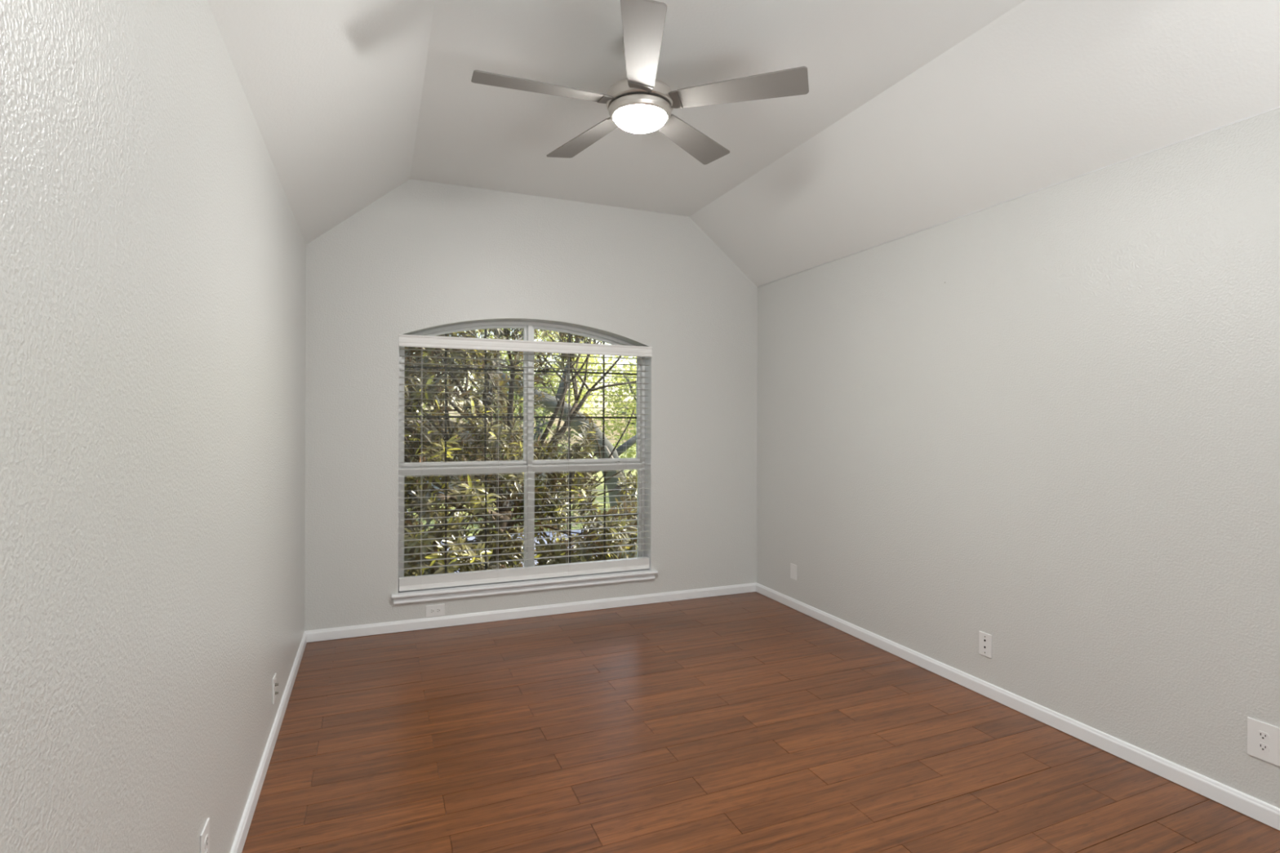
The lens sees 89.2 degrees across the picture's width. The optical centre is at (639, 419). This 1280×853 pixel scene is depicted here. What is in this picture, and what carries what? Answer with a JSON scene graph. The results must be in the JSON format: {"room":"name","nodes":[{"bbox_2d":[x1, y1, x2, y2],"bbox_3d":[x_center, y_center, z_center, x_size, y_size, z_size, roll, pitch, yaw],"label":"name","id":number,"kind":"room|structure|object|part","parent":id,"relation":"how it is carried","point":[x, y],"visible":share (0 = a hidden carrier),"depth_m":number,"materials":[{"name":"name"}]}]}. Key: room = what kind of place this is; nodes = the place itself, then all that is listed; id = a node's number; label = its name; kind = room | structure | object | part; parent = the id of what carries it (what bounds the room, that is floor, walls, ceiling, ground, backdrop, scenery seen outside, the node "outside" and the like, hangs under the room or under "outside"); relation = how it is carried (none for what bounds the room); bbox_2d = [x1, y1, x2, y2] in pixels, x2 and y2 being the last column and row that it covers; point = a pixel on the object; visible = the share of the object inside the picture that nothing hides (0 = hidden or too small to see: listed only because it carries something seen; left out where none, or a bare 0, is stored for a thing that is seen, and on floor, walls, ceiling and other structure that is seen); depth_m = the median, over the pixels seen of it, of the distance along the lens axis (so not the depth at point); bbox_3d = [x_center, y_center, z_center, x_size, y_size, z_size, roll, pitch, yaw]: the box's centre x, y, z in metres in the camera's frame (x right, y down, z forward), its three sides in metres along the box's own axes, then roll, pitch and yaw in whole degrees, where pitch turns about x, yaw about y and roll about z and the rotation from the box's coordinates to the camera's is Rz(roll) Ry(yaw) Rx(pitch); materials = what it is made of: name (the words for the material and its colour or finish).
{"room":"empty bedroom","nodes":[
{"label":"empty bedroom","id":0,"kind":"room"},
{"bbox_2d":[0,0,306,852],"bbox_3d":[-0.853,0.304,0.825,0.150,2.746,6.771,0,0,-22],"label":"wall","id":1,"kind":"structure","parent":0,"point":[153,246],"depth_m":1.19,"materials":[{"name":"white paint"}]},
{"bbox_2d":[200,817,209,852],"bbox_3d":[-1.107,1.096,1.652,0.008,0.120,0.078,0,0,-22],"label":"wall outlet","id":2,"kind":"object","parent":1,"relation":"attached to","point":[205,835],"visible":1,"depth_m":1.65,"materials":[{"name":"white plastic"}]},
{"bbox_2d":[204,834,208,849],"bbox_3d":[-1.105,1.077,1.653,0.002,0.028,0.034,0,0,-22],"label":"outlet","id":3,"kind":"object","parent":2,"relation":"attached to","point":[206,835],"depth_m":1.65,"materials":[{"name":"white plastic"}]},
{"bbox_2d":[230,631,306,852],"bbox_3d":[-0.781,1.341,0.856,0.014,0.068,6.743,0,0,-22],"label":"baseboard","id":4,"kind":"structure","parent":1,"relation":"attached to","point":[245,824],"depth_m":2.52,"materials":[{"name":"white paint"}]},
{"bbox_2d":[272,673,278,704],"bbox_3d":[-1.562,1.156,2.784,0.018,0.108,0.076,0,0,-22],"label":"cable jack plate","id":5,"kind":"object","parent":1,"relation":"attached to","point":[274,684],"visible":1,"depth_m":2.77,"materials":[{"name":"white plastic"}]},
{"bbox_3d":[-1.568,1.156,2.781,0.005,0.108,0.076,0,0,-22],"label":"plate","id":6,"kind":"part","parent":5,"relation":"part of","materials":[{"name":"white plastic"}]},
{"bbox_2d":[304,178,757,631],"bbox_3d":[-0.605,-0.041,4.711,3.538,3.438,0.240,0,0,-22],"label":"wall","id":7,"kind":"structure","parent":0,"point":[424,255],"depth_m":4.49,"materials":[{"name":"white paint"}]},
{"bbox_2d":[425,604,444,617],"bbox_3d":[-1.350,1.262,4.276,0.120,0.076,0.008,0,0,-22],"label":"wall outlet","id":8,"kind":"object","parent":7,"relation":"attached to","point":[432,611],"visible":1,"depth_m":4.27,"materials":[{"name":"white plastic"}]},
{"bbox_2d":[430,608,434,613],"bbox_3d":[-1.367,1.262,4.266,0.028,0.034,0.002,0,0,-22],"label":"outlet","id":9,"kind":"object","parent":8,"relation":"attached to","point":[432,610],"depth_m":4.26,"materials":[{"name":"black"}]},
{"bbox_2d":[435,608,440,613],"bbox_3d":[-1.331,1.262,4.281,0.028,0.034,0.002,0,0,-22],"label":"outlet","id":10,"kind":"object","parent":8,"relation":"attached to","point":[437,610],"depth_m":4.28,"materials":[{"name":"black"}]},
{"bbox_2d":[398,321,644,584],"bbox_3d":[-0.804,0.216,4.689,1.777,1.829,0.090,0,0,-22],"label":"window","id":11,"kind":"structure","parent":7,"relation":"in","point":[551,465],"depth_m":4.65,"materials":[{"name":"white plastic"}]},
{"bbox_2d":[404,328,523,461],"bbox_3d":[-1.219,-0.172,4.540,0.811,0.939,0.005,0,0,-22],"label":"grille","id":12,"kind":"object","parent":11,"relation":"attached to","point":[446,332],"depth_m":4.51,"materials":[{"name":"brown metal"}]},
{"bbox_3d":[-1.216,-0.168,4.534,0.849,1.019,0.030,0,0,-22],"label":"sash","id":13,"kind":"part","parent":11,"relation":"part of","materials":[{"name":"white plastic"}]},
{"bbox_3d":[-1.208,0.719,4.505,0.849,0.777,0.028,0,0,-22],"label":"sash","id":14,"kind":"part","parent":11,"relation":"part of","materials":[{"name":"white plastic"}]},
{"bbox_2d":[404,473,524,573],"bbox_3d":[-1.210,0.723,4.510,0.811,0.684,0.005,0,0,-22],"label":"grille","id":15,"kind":"object","parent":11,"relation":"attached to","point":[405,474],"depth_m":4.46,"materials":[{"name":"brown metal"}]},
{"bbox_2d":[398,333,652,591],"bbox_3d":[-0.750,0.287,4.554,1.778,1.668,0.077,0,0,-22],"label":"window blind","id":16,"kind":"object","parent":11,"relation":"attached to","point":[496,575],"visible":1,"depth_m":4.50,"materials":[{"name":"white plastic"}]},
{"bbox_3d":[-1.442,0.309,4.284,0.007,1.608,0.056,0,0,-22],"label":"ladder cord","id":17,"kind":"part","parent":16,"relation":"part of","materials":[{"name":"white fabric"}]},
{"bbox_3d":[-0.979,0.311,4.472,0.007,1.608,0.056,0,0,-22],"label":"ladder cord","id":18,"kind":"part","parent":16,"relation":"part of","materials":[{"name":"white fabric"}]},
{"bbox_3d":[-0.756,1.105,4.564,1.768,0.034,0.052,0,0,-22],"label":"rail","id":19,"kind":"part","parent":16,"relation":"part of","materials":[{"name":"white"}]},
{"bbox_3d":[-0.516,0.312,4.661,0.007,1.608,0.056,0,0,-22],"label":"ladder cord","id":20,"kind":"part","parent":16,"relation":"part of","materials":[{"name":"white fabric"}]},
{"bbox_3d":[-0.109,0.314,4.827,0.007,1.608,0.056,0,0,-22],"label":"ladder cord","id":21,"kind":"part","parent":16,"relation":"part of","materials":[{"name":"white fabric"}]},
{"bbox_2d":[533,333,636,458],"bbox_3d":[-0.401,-0.169,4.873,0.811,0.939,0.005,0,0,-22],"label":"grille","id":22,"kind":"object","parent":11,"relation":"attached to","point":[604,340],"depth_m":4.89,"materials":[{"name":"brown metal"}]},
{"bbox_3d":[-0.399,-0.165,4.867,0.849,1.019,0.030,0,0,-22],"label":"sash","id":23,"kind":"part","parent":11,"relation":"part of","materials":[{"name":"white plastic"}]},
{"bbox_2d":[534,470,638,563],"bbox_3d":[-0.392,0.726,4.843,0.811,0.684,0.005,0,0,-22],"label":"grille","id":24,"kind":"object","parent":11,"relation":"attached to","point":[535,471],"depth_m":4.82,"materials":[{"name":"brown metal"}]},
{"bbox_3d":[-0.390,0.721,4.838,0.849,0.777,0.028,0,0,-22],"label":"sash","id":25,"kind":"part","parent":11,"relation":"part of","materials":[{"name":"white plastic"}]},
{"bbox_2d":[391,335,657,604],"bbox_3d":[-0.755,0.328,4.568,1.856,1.734,0.172,0,0,-22],"label":"trim","id":26,"kind":"structure","parent":7,"relation":"attached to","point":[527,585],"depth_m":4.61,"materials":[{"name":"white paint"}]},
{"bbox_2d":[304,582,756,642],"bbox_3d":[-0.561,1.342,4.593,3.238,0.068,0.014,0,0,-22],"label":"baseboard","id":27,"kind":"structure","parent":7,"relation":"attached to","point":[325,634],"depth_m":4.47,"materials":[{"name":"white paint"}]},
{"bbox_2d":[207,0,1279,286],"bbox_3d":[0.722,-1.410,1.464,3.538,0.692,6.771,0,0,-22],"label":"ceiling","id":28,"kind":"structure","parent":0,"point":[914,116],"depth_m":2.81,"materials":[{"name":"white paint"}]},
{"bbox_2d":[471,0,808,164],"bbox_3d":[-0.037,-1.372,2.636,1.258,0.373,1.298,0,0,-22],"label":"ceiling fan","id":29,"kind":"object","parent":28,"relation":"hanging from","point":[640,102],"visible":1,"depth_m":2.53,"materials":[{"name":"silver metal"}]},
{"bbox_3d":[-0.393,-1.284,2.508,0.497,0.035,0.146,0,0,-19],"label":"blade","id":30,"kind":"part","parent":29,"relation":"part of","materials":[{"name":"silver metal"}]},
{"bbox_3d":[-0.249,-1.283,2.975,0.146,0.035,0.497,0,0,-37],"label":"blade","id":31,"kind":"part","parent":29,"relation":"part of","materials":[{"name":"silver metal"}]},
{"bbox_3d":[0.000,-1.208,2.643,0.215,0.047,0.215,0,0,-22],"label":"lamp glass","id":32,"kind":"part","parent":29,"relation":"part of","materials":[{"name":"white glass"}]},
{"bbox_3d":[0.007,-1.282,2.227,0.146,0.035,0.497,0,0,-1],"label":"blade","id":33,"kind":"part","parent":29,"relation":"part of","materials":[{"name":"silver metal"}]},
{"bbox_3d":[0.239,-1.282,2.983,0.146,0.035,0.497,0,0,35],"label":"blade","id":34,"kind":"part","parent":29,"relation":"part of","materials":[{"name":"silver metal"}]},
{"bbox_3d":[0.398,-1.281,2.521,0.497,0.035,0.146,0,0,17],"label":"blade","id":35,"kind":"part","parent":29,"relation":"part of","materials":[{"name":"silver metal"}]},
{"bbox_2d":[241,591,1279,852],"bbox_3d":[0.712,1.482,1.464,3.240,0.200,6.773,0,0,-22],"label":"floor","id":36,"kind":"structure","parent":0,"point":[746,722],"depth_m":2.67,"materials":[{"name":"brown wood"}]},
{"bbox_2d":[756,107,1279,808],"bbox_3d":[2.285,0.315,2.103,0.150,2.746,6.771,0,0,-22],"label":"wall","id":37,"kind":"structure","parent":0,"point":[1045,423],"depth_m":2.87,"materials":[{"name":"white paint"}]},
{"bbox_2d":[790,563,796,580],"bbox_3d":[1.123,1.116,4.743,0.007,0.110,0.072,0,0,-22],"label":"wall plate","id":38,"kind":"object","parent":37,"relation":"attached to","point":[793,567],"visible":1,"depth_m":4.74,"materials":[{"name":"white plastic"}]},
{"bbox_2d":[978,631,991,658],"bbox_3d":[1.729,1.130,3.249,0.010,0.116,0.071,0,0,-22],"label":"cable jack plate","id":39,"kind":"object","parent":37,"relation":"attached to","point":[984,639],"visible":1,"depth_m":3.25,"materials":[{"name":"white plastic"}]},
{"bbox_2d":[755,582,1279,831],"bbox_3d":[2.206,1.351,2.072,0.014,0.068,6.743,0,0,-22],"label":"baseboard","id":40,"kind":"structure","parent":37,"relation":"attached to","point":[1264,812],"depth_m":2.85,"materials":[{"name":"white paint"}]},
{"bbox_2d":[757,106,1279,287],"bbox_3d":[2.219,-1.058,2.074,0.004,0.004,6.770,0,0,-22],"label":"trim","id":41,"kind":"structure","parent":37,"relation":"attached to","point":[1279,106],"depth_m":2.86,"materials":[{"name":"white paint"}]},
{"bbox_2d":[1247,717,1279,766],"bbox_3d":[2.152,1.109,2.214,0.008,0.131,0.128,0,0,-22],"label":"wall outlet","id":42,"kind":"object","parent":37,"relation":"attached to","point":[1263,739],"visible":1,"depth_m":2.23,"materials":[{"name":"white plastic"}]},
{"bbox_2d":[1256,742,1269,752],"bbox_3d":[2.143,1.129,2.230,0.002,0.028,0.034,0,0,-22],"label":"outlet","id":43,"kind":"object","parent":42,"relation":"attached to","point":[1261,747],"depth_m":2.23,"materials":[{"name":"white plastic"}]},
{"bbox_2d":[1257,730,1269,741],"bbox_3d":[2.143,1.090,2.230,0.002,0.028,0.034,0,0,-22],"label":"outlet","id":44,"kind":"object","parent":42,"relation":"attached to","point":[1262,735],"depth_m":2.23,"materials":[{"name":"white plastic"}]},
{"label":"outside","id":45,"kind":"structure","parent":0,"visible":0},
{"bbox_2d":[404,443,637,537],"bbox_3d":[-8.178,4.503,58.765,150.000,0.300,104.989,0,0,-22],"label":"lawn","id":46,"kind":"structure","parent":45,"point":[600,500],"depth_m":32.31,"materials":[{"name":"green plant"}]},
{"bbox_2d":[404,347,457,421],"bbox_3d":[-19.263,-3.604,48.366,11.892,15.895,11.518,0,0,-10],"label":"shade tree","id":47,"kind":"object","parent":46,"relation":"on","point":[405,348],"visible":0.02,"depth_m":49.49,"materials":[{"name":"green plant"}]},
{"bbox_2d":[404,418,568,499],"bbox_3d":[-12.221,2.140,38.215,14.000,4.400,9.000,0,0,-22],"label":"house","id":48,"kind":"structure","parent":46,"relation":"on","point":[464,441],"depth_m":34.63,"materials":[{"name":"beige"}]},
{"bbox_3d":[-12.465,3.289,33.766,4.400,2.100,0.060,0,0,-22],"label":"garage door","id":49,"kind":"part","parent":48,"relation":"part of","materials":[{"name":"grey"}]},
{"bbox_2d":[455,351,578,515],"bbox_3d":[-5.648,0.439,29.410,6.079,7.903,5.353,0,0,26],"label":"shade tree","id":50,"kind":"object","parent":46,"relation":"on","point":[539,428],"visible":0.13,"depth_m":29.19,"materials":[{"name":"green plant"}]},
{"bbox_2d":[404,328,637,577],"bbox_3d":[-2.027,0.472,8.279,6.037,7.814,6.388,0,0,3],"label":"magnolia tree","id":51,"kind":"object","parent":46,"relation":"on","point":[415,449],"visible":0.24,"depth_m":7.12,"materials":[{"name":"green plant"}]},
{"bbox_2d":[463,328,630,440],"bbox_3d":[-7.961,-3.743,53.278,14.341,16.274,13.419,0,0,-22],"label":"shade tree","id":52,"kind":"object","parent":46,"relation":"on","point":[581,359],"visible":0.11,"depth_m":51.30,"materials":[{"name":"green plant"}]},
{"bbox_2d":[460,329,637,558],"bbox_3d":[-1.119,-0.879,14.069,10.454,10.575,4.361,0,0,-22],"label":"oak tree","id":53,"kind":"object","parent":46,"relation":"on","point":[550,406],"visible":0.02,"depth_m":14.00,"materials":[{"name":"grey plant"}]},
{"bbox_2d":[572,355,636,472],"bbox_3d":[1.522,-0.036,29.944,9.670,8.851,9.459,0,0,-45],"label":"shade tree","id":54,"kind":"object","parent":46,"relation":"on","point":[620,406],"visible":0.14,"depth_m":30.09,"materials":[{"name":"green plant"}]},
{"bbox_2d":[611,359,636,420],"bbox_3d":[4.936,-1.190,42.333,10.971,11.221,12.349,0,0,36],"label":"shade tree","id":55,"kind":"object","parent":46,"relation":"on","point":[636,359],"visible":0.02,"depth_m":41.40,"materials":[{"name":"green plant"}]},
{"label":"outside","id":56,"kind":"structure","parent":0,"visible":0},
{"bbox_2d":[441,528,608,573],"bbox_3d":[5.493,4.388,25.185,150.000,0.020,6.500,0,0,-22],"label":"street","id":57,"kind":"structure","parent":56,"point":[576,531],"depth_m":23.80,"materials":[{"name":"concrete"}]}
]}

